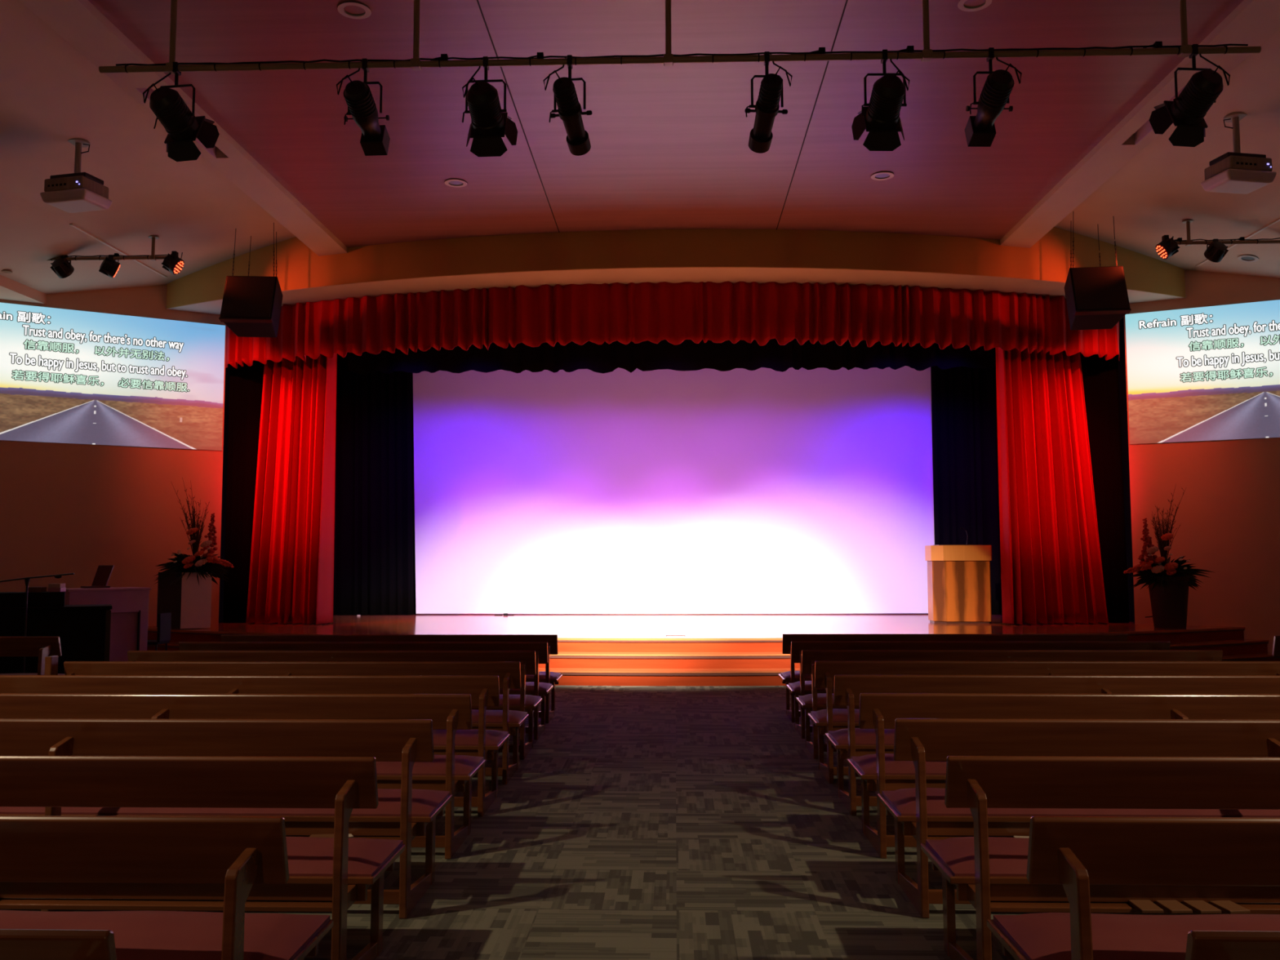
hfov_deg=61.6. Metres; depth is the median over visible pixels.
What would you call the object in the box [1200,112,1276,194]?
ceiling projector
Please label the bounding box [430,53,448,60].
socket
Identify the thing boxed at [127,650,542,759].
pew
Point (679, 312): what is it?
valance
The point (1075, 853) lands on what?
pew
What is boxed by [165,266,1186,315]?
soffit
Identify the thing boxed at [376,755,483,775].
seat cushion
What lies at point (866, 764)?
seat cushion
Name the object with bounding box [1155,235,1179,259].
light
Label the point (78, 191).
ceiling projector
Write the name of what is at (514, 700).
seat cushion
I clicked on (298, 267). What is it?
wall
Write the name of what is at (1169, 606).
flower pot
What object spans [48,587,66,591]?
book
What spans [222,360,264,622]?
drape
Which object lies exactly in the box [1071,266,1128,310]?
grille
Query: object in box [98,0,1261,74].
bar
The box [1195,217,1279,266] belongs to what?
trim
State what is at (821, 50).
socket
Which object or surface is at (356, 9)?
recessed light
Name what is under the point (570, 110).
spotlight
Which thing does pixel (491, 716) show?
seat cushion
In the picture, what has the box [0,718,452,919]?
pew
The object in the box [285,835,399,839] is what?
shelf
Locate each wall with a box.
[0,284,226,626]
[166,226,1185,308]
[218,316,1134,622]
[1124,270,1279,652]
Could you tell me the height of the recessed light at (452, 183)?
0.042 m
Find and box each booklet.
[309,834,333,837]
[1013,835,1029,838]
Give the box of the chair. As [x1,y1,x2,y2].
[146,612,171,650]
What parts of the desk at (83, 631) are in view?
lid, corner post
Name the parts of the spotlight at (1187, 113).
barn door, barn door, colour frame, barn door, tilt knob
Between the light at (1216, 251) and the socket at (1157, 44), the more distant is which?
the light at (1216, 251)
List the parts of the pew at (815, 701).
leg, foot rail, post, rail, backrest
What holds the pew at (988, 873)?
on the floor
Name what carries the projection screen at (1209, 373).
attached to the wall at (1228, 514)
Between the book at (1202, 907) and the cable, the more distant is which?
the cable
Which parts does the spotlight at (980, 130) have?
focus knob, tilt knob, colour frame, focus knob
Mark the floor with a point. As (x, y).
(642, 822)
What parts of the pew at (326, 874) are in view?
rail, backrest, post, seat rail, foot rail, leg, rail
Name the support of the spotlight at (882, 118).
hanging from the bar at (668, 59)
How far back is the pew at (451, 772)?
5.62 m
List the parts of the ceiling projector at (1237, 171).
ceiling plate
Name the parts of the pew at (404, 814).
post, backrest, rail, post, seat rail, foot rail, leg, rail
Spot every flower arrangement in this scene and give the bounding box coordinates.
[154,477,234,585]
[1123,484,1213,591]
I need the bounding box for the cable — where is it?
[494,613,513,615]
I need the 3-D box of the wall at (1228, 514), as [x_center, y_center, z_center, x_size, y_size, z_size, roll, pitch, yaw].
[9.320,-0.703,15.169,4.400,6.600,0.150,-2,-5,26]
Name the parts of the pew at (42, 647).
backrest, post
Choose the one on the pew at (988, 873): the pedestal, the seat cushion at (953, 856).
the seat cushion at (953, 856)
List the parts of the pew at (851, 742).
leg, seat rail, foot rail, post, rail, backrest, post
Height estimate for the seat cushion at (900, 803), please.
0.046 m
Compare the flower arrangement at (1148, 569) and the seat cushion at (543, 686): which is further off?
the flower arrangement at (1148, 569)
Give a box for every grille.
[220,275,275,317]
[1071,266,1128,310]
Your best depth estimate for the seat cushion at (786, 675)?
10.12 m
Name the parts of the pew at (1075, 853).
rail, post, backrest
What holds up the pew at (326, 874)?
on the floor
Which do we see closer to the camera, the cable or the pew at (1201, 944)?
the pew at (1201, 944)
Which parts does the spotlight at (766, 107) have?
shutter knob, tilt knob, shutter knob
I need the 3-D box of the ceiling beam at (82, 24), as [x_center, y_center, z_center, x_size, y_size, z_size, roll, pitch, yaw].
[-4.595,-4.180,6.281,0.450,0.727,19.600,0,-4,2]
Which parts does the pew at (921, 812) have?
rail, leg, foot rail, seat rail, post, rail, backrest, post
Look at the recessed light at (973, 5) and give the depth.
8.45 m
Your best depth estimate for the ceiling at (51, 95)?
12.66 m
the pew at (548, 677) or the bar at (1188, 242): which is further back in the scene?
the bar at (1188, 242)
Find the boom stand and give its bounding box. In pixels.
[0,573,74,673]
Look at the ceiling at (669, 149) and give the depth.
10.27 m
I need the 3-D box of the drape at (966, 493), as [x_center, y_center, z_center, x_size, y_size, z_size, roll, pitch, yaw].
[6.288,-0.138,18.845,2.245,4.965,0.067,0,-4,3]
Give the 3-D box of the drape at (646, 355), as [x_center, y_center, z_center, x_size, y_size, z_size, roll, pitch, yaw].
[0.456,-2.284,17.608,13.802,1.044,0.125,0,-4,2]
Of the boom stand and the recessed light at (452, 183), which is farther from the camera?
the recessed light at (452, 183)
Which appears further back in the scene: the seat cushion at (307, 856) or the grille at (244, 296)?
the grille at (244, 296)
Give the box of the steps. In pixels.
[146,629,1279,685]
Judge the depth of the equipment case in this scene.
11.64 m
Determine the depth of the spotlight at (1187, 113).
7.60 m
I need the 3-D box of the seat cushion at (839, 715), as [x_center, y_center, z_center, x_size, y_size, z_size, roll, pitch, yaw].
[2.814,1.651,7.540,3.160,0.046,0.440,0,-4,2]
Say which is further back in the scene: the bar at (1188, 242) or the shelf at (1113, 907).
the bar at (1188, 242)
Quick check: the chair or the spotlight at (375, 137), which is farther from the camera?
the chair
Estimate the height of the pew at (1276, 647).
0.796 m
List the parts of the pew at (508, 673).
post, backrest, rail, post, foot rail, seat rail, leg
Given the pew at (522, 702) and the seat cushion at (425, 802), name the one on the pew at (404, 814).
the seat cushion at (425, 802)
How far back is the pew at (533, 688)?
9.20 m
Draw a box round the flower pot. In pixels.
[1148,576,1190,628]
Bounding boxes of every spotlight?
[142,62,219,161]
[336,58,390,155]
[462,56,517,156]
[542,54,591,155]
[744,51,792,153]
[851,49,910,151]
[964,47,1022,146]
[1148,44,1230,146]
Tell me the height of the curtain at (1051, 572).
4.756 m
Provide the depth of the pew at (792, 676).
10.02 m
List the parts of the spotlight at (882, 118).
barn door, colour frame, barn door, tilt knob, barn door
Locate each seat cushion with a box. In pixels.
[0,673,65,675]
[0,788,450,816]
[0,910,330,959]
[285,836,403,876]
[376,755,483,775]
[432,729,508,745]
[471,709,527,723]
[499,681,551,691]
[499,694,541,705]
[525,671,561,679]
[780,670,811,679]
[788,680,834,690]
[798,693,834,704]
[810,708,859,722]
[828,728,894,745]
[851,753,946,774]
[881,787,1279,817]
[925,836,1028,876]
[993,912,1279,959]
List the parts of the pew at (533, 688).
backrest, post, rail, foot rail, leg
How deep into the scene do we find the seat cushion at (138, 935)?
3.15 m
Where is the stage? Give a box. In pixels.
[147,613,1244,640]
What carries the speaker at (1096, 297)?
hanging from the ceiling at (1149, 197)
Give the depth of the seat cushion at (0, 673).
10.24 m
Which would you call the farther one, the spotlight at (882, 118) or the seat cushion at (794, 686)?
the seat cushion at (794, 686)
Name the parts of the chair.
seat, backrest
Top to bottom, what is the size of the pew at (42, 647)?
0.796 m
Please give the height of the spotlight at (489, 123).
0.678 m
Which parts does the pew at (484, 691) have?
post, backrest, rail, post, foot rail, seat rail, leg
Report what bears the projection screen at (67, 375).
attached to the wall at (77, 509)
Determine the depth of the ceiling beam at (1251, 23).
10.87 m
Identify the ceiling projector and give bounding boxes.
[40,137,111,213]
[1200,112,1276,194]
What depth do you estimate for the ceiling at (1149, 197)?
13.25 m
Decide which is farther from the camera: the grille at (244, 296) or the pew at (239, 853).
the grille at (244, 296)
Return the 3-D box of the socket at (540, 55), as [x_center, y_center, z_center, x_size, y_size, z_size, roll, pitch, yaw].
[-0.763,-3.070,7.779,0.127,0.045,0.040,0,-4,2]
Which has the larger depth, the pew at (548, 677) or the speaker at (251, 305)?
the speaker at (251, 305)
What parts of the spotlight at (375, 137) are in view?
tilt knob, colour frame, focus knob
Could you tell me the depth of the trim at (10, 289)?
15.11 m
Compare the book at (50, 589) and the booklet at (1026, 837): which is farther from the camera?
the book at (50, 589)
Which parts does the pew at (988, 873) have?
rail, leg, foot rail, seat rail, post, backrest, rail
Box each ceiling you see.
[0,0,295,293]
[88,0,1243,247]
[1054,28,1279,278]
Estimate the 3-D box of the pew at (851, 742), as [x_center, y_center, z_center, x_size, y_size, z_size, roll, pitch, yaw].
[2.777,1.578,6.552,3.190,0.796,0.635,0,-4,2]
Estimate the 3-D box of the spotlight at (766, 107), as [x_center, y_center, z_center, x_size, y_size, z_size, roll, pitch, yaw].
[0.914,-2.754,7.761,0.318,0.625,0.601,0,-4,2]
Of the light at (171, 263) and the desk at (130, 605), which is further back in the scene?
the light at (171, 263)
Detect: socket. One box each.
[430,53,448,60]
[526,52,543,58]
[807,47,825,53]
[895,45,914,52]
[1142,41,1162,48]
[1233,236,1244,240]
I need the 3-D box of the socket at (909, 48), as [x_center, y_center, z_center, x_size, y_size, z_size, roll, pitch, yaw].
[1.896,-3.082,7.693,0.127,0.045,0.040,0,-4,2]
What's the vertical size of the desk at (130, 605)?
1.160 m
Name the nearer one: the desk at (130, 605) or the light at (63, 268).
the desk at (130, 605)
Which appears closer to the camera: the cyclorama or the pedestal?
the pedestal
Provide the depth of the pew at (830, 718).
7.33 m
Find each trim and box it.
[0,275,46,304]
[69,223,167,277]
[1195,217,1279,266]
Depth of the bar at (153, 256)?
14.44 m
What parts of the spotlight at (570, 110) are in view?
tilt knob, shutter knob, shutter knob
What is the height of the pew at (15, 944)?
0.796 m
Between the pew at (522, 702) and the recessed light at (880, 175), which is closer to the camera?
the pew at (522, 702)
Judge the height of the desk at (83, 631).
0.960 m
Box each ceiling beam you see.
[18,0,347,256]
[1000,0,1279,248]
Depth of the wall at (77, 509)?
15.84 m
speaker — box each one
[218,222,283,337]
[1064,216,1131,329]
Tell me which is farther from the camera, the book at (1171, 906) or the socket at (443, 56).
the socket at (443, 56)
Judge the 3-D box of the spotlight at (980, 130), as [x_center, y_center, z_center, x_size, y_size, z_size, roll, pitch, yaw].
[2.504,-2.773,7.701,0.328,0.603,0.597,0,-4,2]
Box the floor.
[0,684,1199,959]
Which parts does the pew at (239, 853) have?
backrest, post, rail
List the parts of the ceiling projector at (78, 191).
ceiling plate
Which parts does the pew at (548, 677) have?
backrest, post, foot rail, leg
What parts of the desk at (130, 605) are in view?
panel, panel, post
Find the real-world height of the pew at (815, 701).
0.796 m
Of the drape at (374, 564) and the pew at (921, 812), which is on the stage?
the drape at (374, 564)
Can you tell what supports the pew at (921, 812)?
on the floor
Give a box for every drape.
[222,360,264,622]
[333,369,413,614]
[336,338,995,375]
[930,365,1002,614]
[1080,351,1129,622]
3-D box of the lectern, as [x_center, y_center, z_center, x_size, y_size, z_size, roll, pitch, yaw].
[4.889,1.589,16.447,0.880,1.190,0.560,0,-4,2]
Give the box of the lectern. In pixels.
[924,544,991,623]
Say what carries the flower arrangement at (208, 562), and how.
on the pedestal
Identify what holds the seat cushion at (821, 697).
on the pew at (815, 701)
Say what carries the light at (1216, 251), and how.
attached to the bar at (1188, 242)
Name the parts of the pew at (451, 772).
post, backrest, rail, post, foot rail, seat rail, leg, rail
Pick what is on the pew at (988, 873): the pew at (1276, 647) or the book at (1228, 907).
the book at (1228, 907)
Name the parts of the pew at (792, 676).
leg, foot rail, post, backrest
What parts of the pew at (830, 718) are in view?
leg, foot rail, post, rail, backrest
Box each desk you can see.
[0,604,111,673]
[65,586,151,661]
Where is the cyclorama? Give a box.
[413,365,934,614]
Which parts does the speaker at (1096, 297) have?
chain, chain, chain, chain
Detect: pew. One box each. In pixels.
[0,636,65,675]
[0,675,510,816]
[0,693,485,859]
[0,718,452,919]
[0,755,405,959]
[0,815,333,959]
[0,928,116,959]
[44,655,528,784]
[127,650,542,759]
[178,641,553,739]
[221,634,562,723]
[778,634,1127,722]
[786,641,1170,738]
[795,649,1222,759]
[808,661,1279,783]
[825,675,1279,815]
[847,693,1279,858]
[877,718,1279,918]
[920,755,1279,959]
[986,816,1279,959]
[1185,930,1279,959]
[1271,635,1279,656]
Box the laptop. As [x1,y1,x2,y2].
[80,565,114,588]
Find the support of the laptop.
on the desk at (130, 605)
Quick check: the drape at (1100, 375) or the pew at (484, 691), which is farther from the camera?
the drape at (1100, 375)
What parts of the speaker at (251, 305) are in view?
chain, chain, chain, chain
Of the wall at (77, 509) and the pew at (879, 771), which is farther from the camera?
the wall at (77, 509)
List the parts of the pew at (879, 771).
leg, seat rail, foot rail, post, rail, backrest, post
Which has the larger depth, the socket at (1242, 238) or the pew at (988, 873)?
the socket at (1242, 238)
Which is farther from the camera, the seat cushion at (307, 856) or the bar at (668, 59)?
the bar at (668, 59)
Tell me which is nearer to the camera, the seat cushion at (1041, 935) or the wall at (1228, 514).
the seat cushion at (1041, 935)
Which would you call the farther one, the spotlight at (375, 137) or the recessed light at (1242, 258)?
the recessed light at (1242, 258)
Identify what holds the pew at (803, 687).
on the floor
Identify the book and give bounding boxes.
[48,583,65,587]
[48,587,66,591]
[1128,899,1163,913]
[1155,900,1192,913]
[1182,900,1221,914]
[1209,900,1250,914]
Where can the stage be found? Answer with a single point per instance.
(584, 630)
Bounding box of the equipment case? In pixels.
[0,591,65,607]
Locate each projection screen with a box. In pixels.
[0,302,225,450]
[1124,299,1279,444]
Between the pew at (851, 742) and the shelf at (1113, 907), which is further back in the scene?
the pew at (851, 742)
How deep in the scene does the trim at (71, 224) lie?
14.56 m
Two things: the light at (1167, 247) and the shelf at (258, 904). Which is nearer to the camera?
the shelf at (258, 904)
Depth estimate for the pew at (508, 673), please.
7.41 m
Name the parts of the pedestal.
panel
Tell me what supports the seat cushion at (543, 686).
on the pew at (533, 688)
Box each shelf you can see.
[0,897,332,911]
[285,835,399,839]
[927,835,1013,839]
[990,901,1279,914]
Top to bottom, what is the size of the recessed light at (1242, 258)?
0.091 m
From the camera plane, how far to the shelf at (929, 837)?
4.66 m
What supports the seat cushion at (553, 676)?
on the pew at (548, 677)
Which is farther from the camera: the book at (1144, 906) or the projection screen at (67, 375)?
the projection screen at (67, 375)
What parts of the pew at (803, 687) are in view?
leg, foot rail, post, backrest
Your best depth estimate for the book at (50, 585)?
11.80 m
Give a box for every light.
[49,255,74,278]
[98,254,119,278]
[161,251,184,275]
[337,1,371,19]
[444,178,466,187]
[871,172,893,180]
[957,0,991,11]
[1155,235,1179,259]
[1204,239,1228,262]
[1237,255,1258,262]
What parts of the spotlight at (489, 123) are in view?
barn door, tilt knob, colour frame, barn door, barn door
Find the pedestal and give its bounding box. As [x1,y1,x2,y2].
[156,572,211,628]
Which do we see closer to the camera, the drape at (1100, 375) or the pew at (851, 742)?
the pew at (851, 742)
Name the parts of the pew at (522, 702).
backrest, rail, post, foot rail, leg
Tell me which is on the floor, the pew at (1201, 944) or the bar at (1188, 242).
the pew at (1201, 944)
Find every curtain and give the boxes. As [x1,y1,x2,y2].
[245,353,337,624]
[995,346,1108,624]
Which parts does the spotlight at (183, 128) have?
tilt knob, barn door, colour frame, barn door, barn door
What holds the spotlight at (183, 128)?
hanging from the bar at (668, 59)
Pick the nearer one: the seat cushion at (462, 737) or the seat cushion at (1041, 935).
the seat cushion at (1041, 935)
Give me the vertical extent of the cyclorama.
4.855 m
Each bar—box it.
[1,235,167,273]
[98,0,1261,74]
[1174,219,1279,245]
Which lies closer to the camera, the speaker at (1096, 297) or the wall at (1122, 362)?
the speaker at (1096, 297)
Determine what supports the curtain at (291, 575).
hanging from the soffit
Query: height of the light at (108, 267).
0.309 m
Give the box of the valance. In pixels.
[225,280,1119,368]
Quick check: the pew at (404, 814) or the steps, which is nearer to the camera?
the pew at (404, 814)
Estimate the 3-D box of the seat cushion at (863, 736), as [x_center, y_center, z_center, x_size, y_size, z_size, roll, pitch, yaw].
[2.785,1.584,6.644,3.160,0.046,0.440,0,-4,2]

